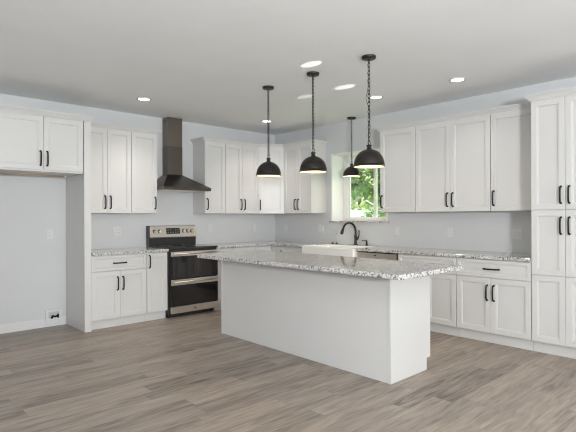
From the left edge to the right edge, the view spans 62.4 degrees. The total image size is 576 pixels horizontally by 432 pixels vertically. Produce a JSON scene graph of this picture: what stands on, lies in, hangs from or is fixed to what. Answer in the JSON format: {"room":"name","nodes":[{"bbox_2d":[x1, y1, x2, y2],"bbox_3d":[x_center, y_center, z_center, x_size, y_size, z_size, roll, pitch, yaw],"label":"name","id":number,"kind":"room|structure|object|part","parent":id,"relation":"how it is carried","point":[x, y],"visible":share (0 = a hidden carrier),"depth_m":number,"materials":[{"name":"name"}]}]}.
{"room":"kitchen","nodes":[
{"label":"kitchen","id":0,"kind":"room"},
{"bbox_2d":[0,94,274,324],"bbox_3d":[-3.541,-0.039,5.369,9.540,2.754,0.200,0,0,-43],"label":"wall","id":1,"kind":"structure","parent":0,"point":[32,265],"depth_m":5.90,"materials":[{"name":"paint"}]},
{"bbox_2d":[0,316,65,333],"bbox_3d":[-4.789,1.292,4.054,5.513,0.102,0.016,0,0,-43],"label":"baseboard","id":2,"kind":"structure","parent":1,"relation":"attached to","point":[40,323],"depth_m":5.63,"materials":[{"name":"white paint"}]},
{"bbox_2d":[0,111,82,177],"bbox_3d":[-2.891,-0.787,5.387,0.904,0.634,0.660,0,0,-43],"label":"upper cabinet","id":3,"kind":"object","parent":1,"relation":"attached to","point":[29,144],"depth_m":5.19,"materials":[{"name":"white paint"}]},
{"bbox_3d":[-2.855,-0.808,5.040,0.478,0.586,0.020,0,0,-43],"label":"door","id":4,"kind":"part","parent":3,"relation":"part of","materials":[{"name":"white paint"}]},
{"bbox_3d":[-2.972,-0.483,5.423,0.833,0.026,0.026,0,0,-43],"label":"wooden rail","id":5,"kind":"part","parent":3,"relation":"part of","materials":[{"name":"white wood"}]},
{"bbox_3d":[-2.682,-0.640,5.158,0.021,0.176,0.041,0,0,-43],"label":"handle","id":6,"kind":"part","parent":3,"relation":"part of","materials":[{"name":"black metal"}]},
{"bbox_3d":[-2.632,-0.640,5.204,0.021,0.176,0.041,0,0,-43],"label":"handle","id":7,"kind":"part","parent":3,"relation":"part of","materials":[{"name":"black metal"}]},
{"bbox_3d":[-2.525,-0.809,5.347,0.418,0.586,0.020,0,0,-43],"label":"door","id":8,"kind":"part","parent":3,"relation":"part of","materials":[{"name":"white paint"}]},
{"bbox_2d":[0,104,160,134],"bbox_3d":[-2.494,-1.133,5.750,2.071,0.062,0.672,0,0,-43],"label":"crown molding","id":9,"kind":"structure","parent":3,"relation":"attached to","point":[3,107],"depth_m":5.38,"materials":[{"name":"white paint"}]},
{"bbox_2d":[47,229,52,238],"bbox_3d":[-2.910,0.208,5.811,0.072,0.118,0.009,0,0,-43],"label":"wall outlet","id":10,"kind":"object","parent":1,"relation":"attached to","point":[49,231],"visible":1,"depth_m":5.81,"materials":[{"name":"white plastic"}]},
{"bbox_2d":[45,308,61,325],"bbox_3d":[-2.868,1.226,5.823,0.190,0.193,0.044,0,0,-43],"label":"box","id":11,"kind":"object","parent":1,"relation":"attached to","point":[51,313],"visible":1,"depth_m":5.82,"materials":[{"name":"white plastic"}]},
{"bbox_3d":[-2.881,1.226,5.837,0.125,0.132,0.005,0,0,-43],"label":"plate","id":12,"kind":"part","parent":11,"relation":"part of","materials":[{"name":"grey plastic"}]},
{"bbox_2d":[91,127,130,213],"bbox_3d":[-2.366,-0.576,6.073,0.628,1.061,0.370,0,0,-43],"label":"upper cabinet","id":13,"kind":"object","parent":1,"relation":"attached to","point":[110,149],"visible":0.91,"depth_m":5.99,"materials":[{"name":"white paint"}]},
{"bbox_3d":[-2.390,-0.575,5.868,0.310,1.055,0.020,0,0,-43],"label":"door","id":14,"kind":"part","parent":13,"relation":"part of","materials":[{"name":"white paint"}]},
{"bbox_3d":[-2.160,-0.576,6.082,0.310,1.055,0.020,0,0,-43],"label":"door","id":15,"kind":"part","parent":13,"relation":"part of","materials":[{"name":"white paint"}]},
{"bbox_2d":[113,227,120,235],"bbox_3d":[-2.297,0.191,6.383,0.118,0.118,0.009,0,0,-43],"label":"wall outlet","id":16,"kind":"object","parent":1,"relation":"attached to","point":[116,230],"visible":1,"depth_m":6.38,"materials":[{"name":"white plastic"}]},
{"bbox_2d":[126,132,156,213],"bbox_3d":[-2.002,-0.578,6.412,0.361,1.061,0.370,0,0,-43],"label":"upper cabinet","id":17,"kind":"object","parent":1,"relation":"attached to","point":[143,146],"visible":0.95,"depth_m":6.31,"materials":[{"name":"white paint"}]},
{"bbox_2d":[157,117,210,191],"bbox_3d":[-1.553,-0.893,6.744,0.760,1.054,0.498,0,0,-43],"label":"range hood","id":18,"kind":"object","parent":1,"relation":"attached to","point":[172,179],"visible":0.93,"depth_m":6.78,"materials":[{"name":"black metal"}]},
{"bbox_2d":[193,141,224,213],"bbox_3d":[-1.181,-0.581,7.177,0.364,1.061,0.370,0,0,-43],"label":"upper cabinet","id":19,"kind":"object","parent":1,"relation":"attached to","point":[208,157],"visible":1,"depth_m":7.08,"materials":[{"name":"white paint"}]},
{"bbox_3d":[-1.090,-0.580,7.079,0.360,1.055,0.020,0,0,-43],"label":"door","id":20,"kind":"part","parent":19,"relation":"part of","materials":[{"name":"white paint"}]},
{"bbox_2d":[225,144,257,213],"bbox_3d":[-0.812,-0.582,7.521,0.638,1.061,0.370,0,0,-43],"label":"upper cabinet","id":21,"kind":"object","parent":1,"relation":"attached to","point":[241,162],"visible":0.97,"depth_m":7.39,"materials":[{"name":"white paint"}]},
{"bbox_3d":[-0.837,-0.581,7.314,0.316,1.055,0.020,0,0,-43],"label":"door","id":22,"kind":"part","parent":21,"relation":"part of","materials":[{"name":"white paint"}]},
{"bbox_3d":[-0.604,-0.582,7.531,0.316,1.055,0.020,0,0,-43],"label":"door","id":23,"kind":"part","parent":21,"relation":"part of","materials":[{"name":"white paint"}]},
{"bbox_2d":[258,148,284,213],"bbox_3d":[-0.271,-0.584,7.875,0.650,1.061,0.590,0,0,-43],"label":"upper cabinet","id":24,"kind":"object","parent":1,"relation":"attached to","point":[270,189],"visible":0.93,"depth_m":7.65,"materials":[{"name":"white paint"}]},
{"bbox_2d":[190,136,327,147],"bbox_3d":[-0.438,-1.141,7.335,2.105,0.062,0.623,0,0,-9],"label":"crown molding","id":25,"kind":"structure","parent":24,"relation":"on","point":[200,139],"depth_m":7.32,"materials":[{"name":"white paint"}]},
{"bbox_2d":[0,0,575,134],"bbox_3d":[1.361,-1.536,0.101,9.540,0.200,14.600,0,0,-43],"label":"ceiling","id":26,"kind":"structure","parent":0,"point":[206,62],"depth_m":4.15,"materials":[{"name":"paint"}]},
{"bbox_2d":[136,97,151,100],"bbox_3d":[-1.738,-1.419,5.733,0.184,0.006,0.184,0,0,-43],"label":"recessed light","id":27,"kind":"object","parent":26,"relation":"in","point":[138,98],"visible":1,"depth_m":5.73,"materials":[{"name":"white paint"}]},
{"bbox_2d":[256,85,281,176],"bbox_3d":[-0.217,-0.939,5.223,0.284,0.979,0.284,0,0,-43],"label":"pendant light","id":28,"kind":"object","parent":26,"relation":"hanging from","point":[268,168],"visible":1,"depth_m":5.16,"materials":[{"name":"brown metal"}]},
{"bbox_3d":[-0.219,-1.021,5.223,0.010,0.756,0.015,0,0,17],"label":"cord","id":29,"kind":"part","parent":28,"relation":"part of","materials":[{"name":"brown metal"}]},
{"bbox_3d":[-0.218,-1.042,5.223,0.023,0.737,0.023,0,0,2],"label":"chain","id":30,"kind":"part","parent":28,"relation":"part of","materials":[{"name":"brown metal"}]},
{"bbox_3d":[-0.215,-0.527,5.223,0.284,0.155,0.284,0,0,-43],"label":"lamp shade","id":31,"kind":"part","parent":28,"relation":"part of","materials":[{"name":"brown metal"}]},
{"bbox_2d":[299,71,327,172],"bbox_3d":[0.248,-0.938,4.727,0.284,0.984,0.284,0,0,-43],"label":"pendant light","id":32,"kind":"object","parent":26,"relation":"hanging from","point":[312,164],"visible":1,"depth_m":4.67,"materials":[{"name":"brown metal"}]},
{"bbox_3d":[0.247,-1.042,4.727,0.023,0.742,0.023,0,0,2],"label":"chain","id":33,"kind":"part","parent":32,"relation":"part of","materials":[{"name":"brown metal"}]},
{"bbox_3d":[0.249,-0.524,4.727,0.284,0.155,0.284,0,0,-43],"label":"lamp shade","id":34,"kind":"part","parent":32,"relation":"part of","materials":[{"name":"brown metal"}]},
{"bbox_2d":[343,117,359,176],"bbox_3d":[0.913,-1.010,6.848,0.254,0.845,0.254,0,0,-43],"label":"pendant light","id":35,"kind":"object","parent":26,"relation":"hanging from","point":[350,171],"visible":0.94,"depth_m":6.79,"materials":[{"name":"brown metal"}]},
{"bbox_3d":[0.914,-0.656,6.848,0.254,0.136,0.254,0,0,-43],"label":"lamp shade","id":36,"kind":"part","parent":35,"relation":"part of","materials":[{"name":"brown metal"}]},
{"bbox_2d":[353,54,384,168],"bbox_3d":[0.721,-0.939,4.242,0.284,0.985,0.284,0,0,-43],"label":"pendant light","id":37,"kind":"object","parent":26,"relation":"hanging from","point":[368,158],"visible":1,"depth_m":4.18,"materials":[{"name":"brown metal"}]},
{"bbox_3d":[0.710,-1.022,4.244,0.033,0.762,0.011,0,0,12],"label":"cord","id":38,"kind":"part","parent":37,"relation":"part of","materials":[{"name":"brown metal"}]},
{"bbox_3d":[0.720,-1.043,4.242,0.023,0.743,0.023,0,0,2],"label":"chain","id":39,"kind":"part","parent":37,"relation":"part of","materials":[{"name":"brown metal"}]},
{"bbox_3d":[0.723,-0.524,4.242,0.284,0.155,0.284,0,0,-43],"label":"lamp shade","id":40,"kind":"part","parent":37,"relation":"part of","materials":[{"name":"brown metal"}]},
{"bbox_2d":[369,95,383,98],"bbox_3d":[1.050,-1.430,5.682,0.184,0.006,0.184,0,0,-43],"label":"recessed light","id":41,"kind":"object","parent":26,"relation":"in","point":[373,96],"visible":0.95,"depth_m":5.66,"materials":[{"name":"white paint"}]},
{"bbox_2d":[448,77,466,81],"bbox_3d":[1.770,-1.433,4.968,0.184,0.006,0.184,0,0,-43],"label":"recessed light","id":42,"kind":"object","parent":26,"relation":"in","point":[456,79],"visible":1,"depth_m":4.95,"materials":[{"name":"white paint"}]},
{"bbox_2d":[0,309,575,431],"bbox_3d":[1.373,1.379,0.101,9.540,0.120,14.600,0,0,-43],"label":"floor","id":43,"kind":"structure","parent":0,"point":[179,373],"depth_m":3.71,"materials":[{"name":"wood"}]},
{"bbox_2d":[66,121,91,332],"bbox_3d":[-2.535,0.109,5.737,0.078,2.450,0.628,0,0,-43],"label":"end panel","id":44,"kind":"object","parent":43,"relation":"on","point":[78,187],"visible":0.88,"depth_m":5.58,"materials":[{"name":"white paint"}]},
{"bbox_2d":[91,253,146,329],"bbox_3d":[-2.238,0.894,5.989,0.692,0.878,0.660,0,0,-43],"label":"base cabinet","id":45,"kind":"object","parent":43,"relation":"on","point":[118,282],"visible":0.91,"depth_m":5.77,"materials":[{"name":"white paint"}]},
{"bbox_3d":[-2.174,0.935,5.667,0.342,0.568,0.020,0,0,-43],"label":"door","id":46,"kind":"part","parent":45,"relation":"part of","materials":[{"name":"white paint"}]},
{"bbox_3d":[-2.049,0.553,5.785,0.688,0.182,0.020,0,0,-43],"label":"drawer","id":47,"kind":"part","parent":45,"relation":"part of","materials":[{"name":"white paint"}]},
{"bbox_2d":[91,247,168,255],"bbox_3d":[-2.138,0.436,6.093,0.985,0.034,0.646,0,0,-43],"label":"countertop","id":48,"kind":"structure","parent":45,"relation":"on","point":[113,251],"depth_m":5.95,"materials":[{"name":"stone"}]},
{"bbox_3d":[-1.921,0.934,5.902,0.342,0.568,0.020,0,0,-43],"label":"door","id":49,"kind":"part","parent":45,"relation":"part of","materials":[{"name":"white paint"}]},
{"bbox_2d":[145,252,167,320],"bbox_3d":[-1.877,0.892,6.325,0.288,0.878,0.660,0,0,-43],"label":"base cabinet","id":50,"kind":"object","parent":43,"relation":"on","point":[157,303],"visible":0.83,"depth_m":6.12,"materials":[{"name":"white paint"}]},
{"bbox_2d":[146,225,217,317],"bbox_3d":[-1.472,0.725,6.662,0.760,1.209,0.700,0,0,-43],"label":"range","id":51,"kind":"object","parent":43,"relation":"on","point":[192,281],"visible":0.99,"depth_m":6.49,"materials":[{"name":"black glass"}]},
{"bbox_3d":[-1.678,0.209,6.888,0.740,0.173,0.092,0,0,-43],"label":"control panel","id":52,"kind":"part","parent":51,"relation":"part of","materials":[{"name":"metal"}]},
{"bbox_2d":[149,244,217,249],"bbox_3d":[-1.465,0.413,6.655,0.758,0.024,0.565,0,0,-43],"label":"cooktop","id":53,"kind":"object","parent":51,"relation":"in","point":[165,246],"depth_m":6.57,"materials":[{"name":"black glass"}]},
{"bbox_3d":[-1.275,0.637,6.465,0.730,0.361,0.038,0,0,-43],"label":"oven door","id":54,"kind":"part","parent":51,"relation":"part of","materials":[{"name":"black glass"}]},
{"bbox_3d":[-1.273,1.001,6.465,0.730,0.356,0.038,0,0,-43],"label":"oven door","id":55,"kind":"part","parent":51,"relation":"part of","materials":[{"name":"black glass"}]},
{"bbox_3d":[-1.272,1.228,6.465,0.730,0.087,0.038,0,0,-43],"label":"drawer","id":56,"kind":"part","parent":51,"relation":"part of","materials":[{"name":"metal"}]},
{"bbox_3d":[-1.259,0.862,6.449,0.726,0.074,0.006,0,0,-43],"label":"door trim","id":57,"kind":"part","parent":51,"relation":"part of","materials":[{"name":"metal"}]},
{"bbox_3d":[-1.259,1.040,6.449,0.730,0.274,0.004,0,0,-43],"label":"door glass","id":58,"kind":"part","parent":51,"relation":"part of","materials":[{"name":"black glass"}]},
{"bbox_3d":[-1.260,0.488,6.449,0.726,0.060,0.006,0,0,-43],"label":"door trim","id":59,"kind":"part","parent":51,"relation":"part of","materials":[{"name":"metal"}]},
{"bbox_3d":[-1.260,0.668,6.449,0.730,0.293,0.004,0,0,-43],"label":"door glass","id":60,"kind":"part","parent":51,"relation":"part of","materials":[{"name":"black glass"}]},
{"bbox_3d":[-1.243,0.855,6.429,0.661,0.025,0.048,0,0,-43],"label":"handle","id":61,"kind":"part","parent":51,"relation":"part of","materials":[{"name":"metal"}]},
{"bbox_3d":[-1.244,0.482,6.429,0.661,0.025,0.048,0,0,-43],"label":"handle","id":62,"kind":"part","parent":51,"relation":"part of","materials":[{"name":"metal"}]},
{"bbox_2d":[213,248,233,309],"bbox_3d":[-1.099,0.889,7.050,0.303,0.878,0.660,0,0,-43],"label":"base cabinet","id":63,"kind":"object","parent":43,"relation":"on","point":[222,250],"visible":0.07,"depth_m":6.79,"materials":[{"name":"white paint"}]},
{"bbox_3d":[-0.908,0.930,6.846,0.299,0.568,0.020,0,0,-43],"label":"door","id":64,"kind":"part","parent":63,"relation":"part of","materials":[{"name":"white paint"}]},
{"bbox_3d":[-0.910,0.549,6.846,0.299,0.182,0.020,0,0,-43],"label":"drawer","id":65,"kind":"part","parent":63,"relation":"part of","materials":[{"name":"white paint"}]},
{"bbox_2d":[234,247,253,251],"bbox_3d":[-0.845,0.888,7.286,0.383,0.878,0.660,0,0,-43],"label":"base cabinet","id":66,"kind":"object","parent":43,"relation":"on","point":[239,249],"visible":0.07,"depth_m":7.08,"materials":[{"name":"white paint"}]},
{"bbox_2d":[254,246,283,251],"bbox_3d":[-0.277,0.886,7.663,0.958,0.878,0.884,0,0,-43],"label":"base cabinet","id":67,"kind":"object","parent":43,"relation":"on","point":[267,248],"visible":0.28,"depth_m":7.33,"materials":[{"name":"white paint"}]},
{"bbox_3d":[-0.390,0.834,7.330,0.333,0.756,0.020,0,0,-43],"label":"door","id":68,"kind":"part","parent":67,"relation":"part of","materials":[{"name":"white paint"}]},
{"bbox_3d":[-0.161,0.833,7.348,0.020,0.756,0.259,0,0,-43],"label":"door","id":69,"kind":"part","parent":67,"relation":"part of","materials":[{"name":"white paint"}]},
{"bbox_2d":[283,246,301,252],"bbox_3d":[0.290,0.884,7.273,0.660,0.878,0.453,0,0,-43],"label":"base cabinet","id":70,"kind":"object","parent":43,"relation":"on","point":[285,249],"visible":0.02,"depth_m":7.09,"materials":[{"name":"white paint"}]},
{"bbox_2d":[221,260,429,384],"bbox_3d":[0.239,0.884,4.789,0.595,0.879,2.306,0,0,-43],"label":"kitchen island","id":71,"kind":"object","parent":43,"relation":"on","point":[375,328],"visible":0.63,"depth_m":4.20,"materials":[{"name":"white paint"}]},
{"bbox_2d":[197,250,463,279],"bbox_3d":[0.227,0.425,4.590,0.934,0.036,2.630,0,0,-43],"label":"island countertop","id":72,"kind":"structure","parent":71,"relation":"on","point":[369,267],"depth_m":4.14,"materials":[{"name":"stone"}]},
{"bbox_3d":[1.017,0.880,3.958,0.590,0.879,0.020,0,0,-43],"label":"panel","id":73,"kind":"part","parent":71,"relation":"part of","materials":[{"name":"white paint"}]},
{"bbox_2d":[358,251,397,259],"bbox_3d":[1.325,0.882,6.164,0.600,0.874,0.608,0,0,-43],"label":"dishwasher","id":74,"kind":"object","parent":43,"relation":"on","point":[361,254],"visible":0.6,"depth_m":5.95,"materials":[{"name":"silver metal"}]},
{"bbox_2d":[398,254,458,335],"bbox_3d":[1.791,0.878,5.661,0.660,0.878,0.743,0,0,-43],"label":"base cabinet","id":75,"kind":"object","parent":43,"relation":"on","point":[443,286],"visible":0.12,"depth_m":5.33,"materials":[{"name":"white paint"}]},
{"bbox_3d":[1.586,0.539,5.471,0.020,0.182,0.739,0,0,-43],"label":"drawer","id":76,"kind":"part","parent":75,"relation":"part of","materials":[{"name":"white paint"}]},
{"bbox_3d":[1.714,0.919,5.335,0.020,0.568,0.368,0,0,-43],"label":"door","id":77,"kind":"part","parent":75,"relation":"part of","materials":[{"name":"white paint"}]},
{"bbox_2d":[456,257,533,350],"bbox_3d":[2.310,0.876,5.104,0.660,0.878,0.773,0,0,-43],"label":"base cabinet","id":78,"kind":"object","parent":43,"relation":"on","point":[494,297],"visible":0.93,"depth_m":4.88,"materials":[{"name":"white paint"}]},
{"bbox_2d":[205,241,530,261],"bbox_3d":[0.688,0.424,6.117,1.650,0.034,4.464,0,0,-43],"label":"countertop","id":79,"kind":"structure","parent":78,"relation":"on","point":[526,257],"depth_m":5.73,"materials":[{"name":"stone"}]},
{"bbox_2d":[302,244,372,256],"bbox_3d":[0.730,0.547,6.701,0.581,0.268,0.954,0,0,-43],"label":"farmhouse sink","id":80,"kind":"object","parent":79,"relation":"in","point":[325,249],"visible":0.33,"depth_m":6.56,"materials":[{"name":"white ceramic"}]},
{"bbox_2d":[340,222,359,244],"bbox_3d":[0.875,0.237,6.851,0.323,0.340,0.098,0,0,-26],"label":"faucet","id":81,"kind":"object","parent":79,"relation":"on","point":[356,238],"visible":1,"depth_m":6.88,"materials":[{"name":"brown metal"}]},
{"bbox_3d":[0.881,0.167,6.851,0.279,0.200,0.035,0,0,-36],"label":"spout","id":82,"kind":"part","parent":81,"relation":"part of","materials":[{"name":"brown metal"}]},
{"bbox_3d":[1.971,0.918,5.059,0.020,0.568,0.374,0,0,-43],"label":"door","id":83,"kind":"part","parent":78,"relation":"part of","materials":[{"name":"white paint"}]},
{"bbox_3d":[2.054,0.787,4.925,0.041,0.176,0.021,0,0,-43],"label":"handle","id":84,"kind":"part","parent":78,"relation":"part of","materials":[{"name":"black metal"}]},
{"bbox_3d":[2.105,0.537,4.914,0.020,0.182,0.769,0,0,-43],"label":"drawer","id":85,"kind":"part","parent":78,"relation":"part of","materials":[{"name":"white paint"}]},
{"bbox_3d":[2.235,0.917,4.776,0.020,0.568,0.392,0,0,-43],"label":"door","id":86,"kind":"part","parent":78,"relation":"part of","materials":[{"name":"white paint"}]},
{"bbox_2d":[531,94,575,358],"bbox_3d":[2.780,0.093,4.596,0.660,2.440,0.610,0,0,-43],"label":"pantry cabinet","id":87,"kind":"object","parent":43,"relation":"on","point":[553,120],"visible":1,"depth_m":4.48,"materials":[{"name":"white paint"}]},
{"bbox_3d":[2.468,-0.595,4.519,0.020,1.053,0.297,0,0,-43],"label":"door","id":88,"kind":"part","parent":87,"relation":"part of","materials":[{"name":"white paint"}]},
{"bbox_3d":[2.473,0.568,4.519,0.020,1.265,0.297,0,0,-43],"label":"door","id":89,"kind":"part","parent":87,"relation":"part of","materials":[{"name":"white paint"}]},
{"bbox_3d":[2.525,-0.207,4.414,0.041,0.176,0.021,0,0,-43],"label":"handle","id":90,"kind":"part","parent":87,"relation":"part of","materials":[{"name":"black metal"}]},
{"bbox_3d":[2.526,0.081,4.414,0.041,0.176,0.021,0,0,-43],"label":"handle","id":91,"kind":"part","parent":87,"relation":"part of","materials":[{"name":"black metal"}]},
{"bbox_3d":[2.574,-0.207,4.362,0.041,0.176,0.021,0,0,-43],"label":"handle","id":92,"kind":"part","parent":87,"relation":"part of","materials":[{"name":"black metal"}]},
{"bbox_3d":[2.575,0.081,4.362,0.041,0.176,0.021,0,0,-43],"label":"handle","id":93,"kind":"part","parent":87,"relation":"part of","materials":[{"name":"black metal"}]},
{"bbox_3d":[2.676,-0.596,4.296,0.020,1.053,0.306,0,0,-43],"label":"door","id":94,"kind":"part","parent":87,"relation":"part of","materials":[{"name":"white paint"}]},
{"bbox_3d":[2.680,0.567,4.296,0.020,1.265,0.306,0,0,-43],"label":"door","id":95,"kind":"part","parent":87,"relation":"part of","materials":[{"name":"white paint"}]},
{"bbox_2d":[275,77,575,252],"bbox_3d":[4.801,-0.072,3.163,0.340,2.754,14.400,0,0,-43],"label":"wall","id":96,"kind":"structure","parent":0,"point":[490,230],"depth_m":6.27,"materials":[{"name":"paint"}]},
{"bbox_2d":[284,144,325,213],"bbox_3d":[0.243,-0.587,7.530,0.370,1.061,0.623,0,0,-43],"label":"upper cabinet","id":97,"kind":"object","parent":96,"relation":"attached to","point":[304,193],"visible":0.98,"depth_m":7.39,"materials":[{"name":"white paint"}]},
{"bbox_3d":[0.039,-0.585,7.552,0.020,1.055,0.308,0,0,-43],"label":"door","id":98,"kind":"part","parent":97,"relation":"part of","materials":[{"name":"white paint"}]},
{"bbox_3d":[0.251,-0.586,7.325,0.020,1.055,0.308,0,0,-43],"label":"door","id":99,"kind":"part","parent":97,"relation":"part of","materials":[{"name":"white paint"}]},
{"bbox_2d":[318,225,323,231],"bbox_3d":[0.514,0.184,7.508,0.010,0.118,0.118,0,0,-43],"label":"light switch","id":100,"kind":"object","parent":96,"relation":"attached to","point":[320,227],"visible":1,"depth_m":7.50,"materials":[{"name":"white plastic"}]},
{"bbox_2d":[329,148,389,222],"bbox_3d":[1.134,-0.443,7.070,0.358,1.056,1.107,0,0,-43],"label":"window","id":101,"kind":"structure","parent":96,"relation":"in","point":[340,185],"depth_m":7.38,"materials":[{"name":"white plastic"}]},
{"bbox_3d":[1.111,0.072,7.046,0.288,0.028,1.107,0,0,-43],"label":"sill","id":102,"kind":"part","parent":101,"relation":"part of","materials":[{"name":"stone"}]},
{"bbox_3d":[1.128,-0.410,7.258,0.024,0.866,0.523,0,0,-43],"label":"sash","id":103,"kind":"part","parent":101,"relation":"part of","materials":[{"name":"white plastic"}]},
{"bbox_3d":[1.236,-0.451,7.164,0.080,1.016,0.993,0,0,-43],"label":"frame","id":104,"kind":"part","parent":101,"relation":"part of","materials":[{"name":"white plastic"}]},
{"bbox_3d":[1.425,-0.412,6.976,0.024,0.866,0.365,0,0,-43],"label":"sash","id":105,"kind":"part","parent":101,"relation":"part of","materials":[{"name":"white plastic"}]},
{"bbox_2d":[395,227,398,234],"bbox_3d":[1.478,0.191,6.473,0.009,0.118,0.072,0,0,-43],"label":"wall outlet","id":106,"kind":"object","parent":96,"relation":"attached to","point":[396,228],"visible":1,"depth_m":6.47,"materials":[{"name":"white plastic"}]},
{"bbox_2d":[380,127,415,212],"bbox_3d":[1.498,-0.592,6.182,0.370,1.061,0.530,0,0,-43],"label":"upper cabinet","id":107,"kind":"object","parent":96,"relation":"attached to","point":[397,147],"visible":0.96,"depth_m":6.08,"materials":[{"name":"white paint"}]},
{"bbox_2d":[447,228,452,236],"bbox_3d":[2.011,0.191,5.902,0.009,0.118,0.072,0,0,-43],"label":"wall outlet","id":108,"kind":"object","parent":96,"relation":"attached to","point":[449,230],"visible":1,"depth_m":5.90,"materials":[{"name":"white plastic"}]},
{"bbox_2d":[415,115,490,211],"bbox_3d":[1.999,-0.594,5.645,0.370,1.061,0.934,0,0,-43],"label":"upper cabinet","id":109,"kind":"object","parent":96,"relation":"attached to","point":[453,158],"visible":0.97,"depth_m":5.51,"materials":[{"name":"white paint"}]},
{"bbox_3d":[1.740,-0.592,5.726,0.020,1.055,0.458,0,0,-43],"label":"door","id":110,"kind":"part","parent":109,"relation":"part of","materials":[{"name":"white paint"}]},
{"bbox_3d":[2.058,-0.593,5.385,0.020,1.055,0.468,0,0,-43],"label":"door","id":111,"kind":"part","parent":109,"relation":"part of","materials":[{"name":"white paint"}]},
{"bbox_2d":[375,86,575,132],"bbox_3d":[2.094,-1.151,5.323,0.666,0.062,2.693,0,0,-43],"label":"crown molding","id":112,"kind":"structure","parent":109,"relation":"on","point":[525,105],"depth_m":5.19,"materials":[{"name":"white paint"}]},
{"bbox_2d":[491,108,530,210],"bbox_3d":[2.497,-0.596,5.111,0.370,1.061,0.520,0,0,-43],"label":"upper cabinet","id":113,"kind":"object","parent":96,"relation":"attached to","point":[510,131],"visible":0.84,"depth_m":5.05,"materials":[{"name":"white paint"}]},
{"bbox_2d":[511,229,521,238],"bbox_3d":[2.557,0.190,5.316,0.009,0.118,0.118,0,0,-43],"label":"wall outlet","id":114,"kind":"object","parent":96,"relation":"attached to","point":[515,233],"visible":1,"depth_m":5.32,"materials":[{"name":"white plastic"}]},
{"label":"outside","id":115,"kind":"structure","parent":0,"visible":0},
{"bbox_3d":[22.374,1.785,43.034,79.600,0.200,100.000,0,0,-43],"label":"lawn","id":116,"kind":"structure","parent":115,"visible":0},
{"bbox_2d":[351,196,373,216],"bbox_3d":[4.243,0.217,28.747,2.900,3.080,3.600,0,0,12],"label":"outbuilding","id":117,"kind":"structure","parent":116,"relation":"on","point":[354,213],"depth_m":27.16,"materials":[{"name":"white"}]},
{"bbox_2d":[351,169,373,205],"bbox_3d":[2.855,-2.422,23.971,6.483,8.384,5.349,0,0,6],"label":"tree","id":118,"kind":"object","parent":116,"relation":"on","point":[365,169],"visible":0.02,"depth_m":23.73,"materials":[{"name":"green plant"}]},
{"bbox_2d":[351,171,379,213],"bbox_3d":[6.017,-2.456,38.925,8.369,8.423,7.682,0,0,-16],"label":"tree","id":119,"kind":"object","parent":116,"relation":"on","point":[361,204],"visible":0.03,"depth_m":36.95,"materials":[{"name":"green plant"}]},
{"bbox_2d":[351,165,385,216],"bbox_3d":[3.398,-1.017,17.352,3.860,5.573,4.339,0,0,10],"label":"tree","id":120,"kind":"object","parent":116,"relation":"on","point":[358,187],"visible":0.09,"depth_m":16.75,"materials":[{"name":"green plant"}]}
]}

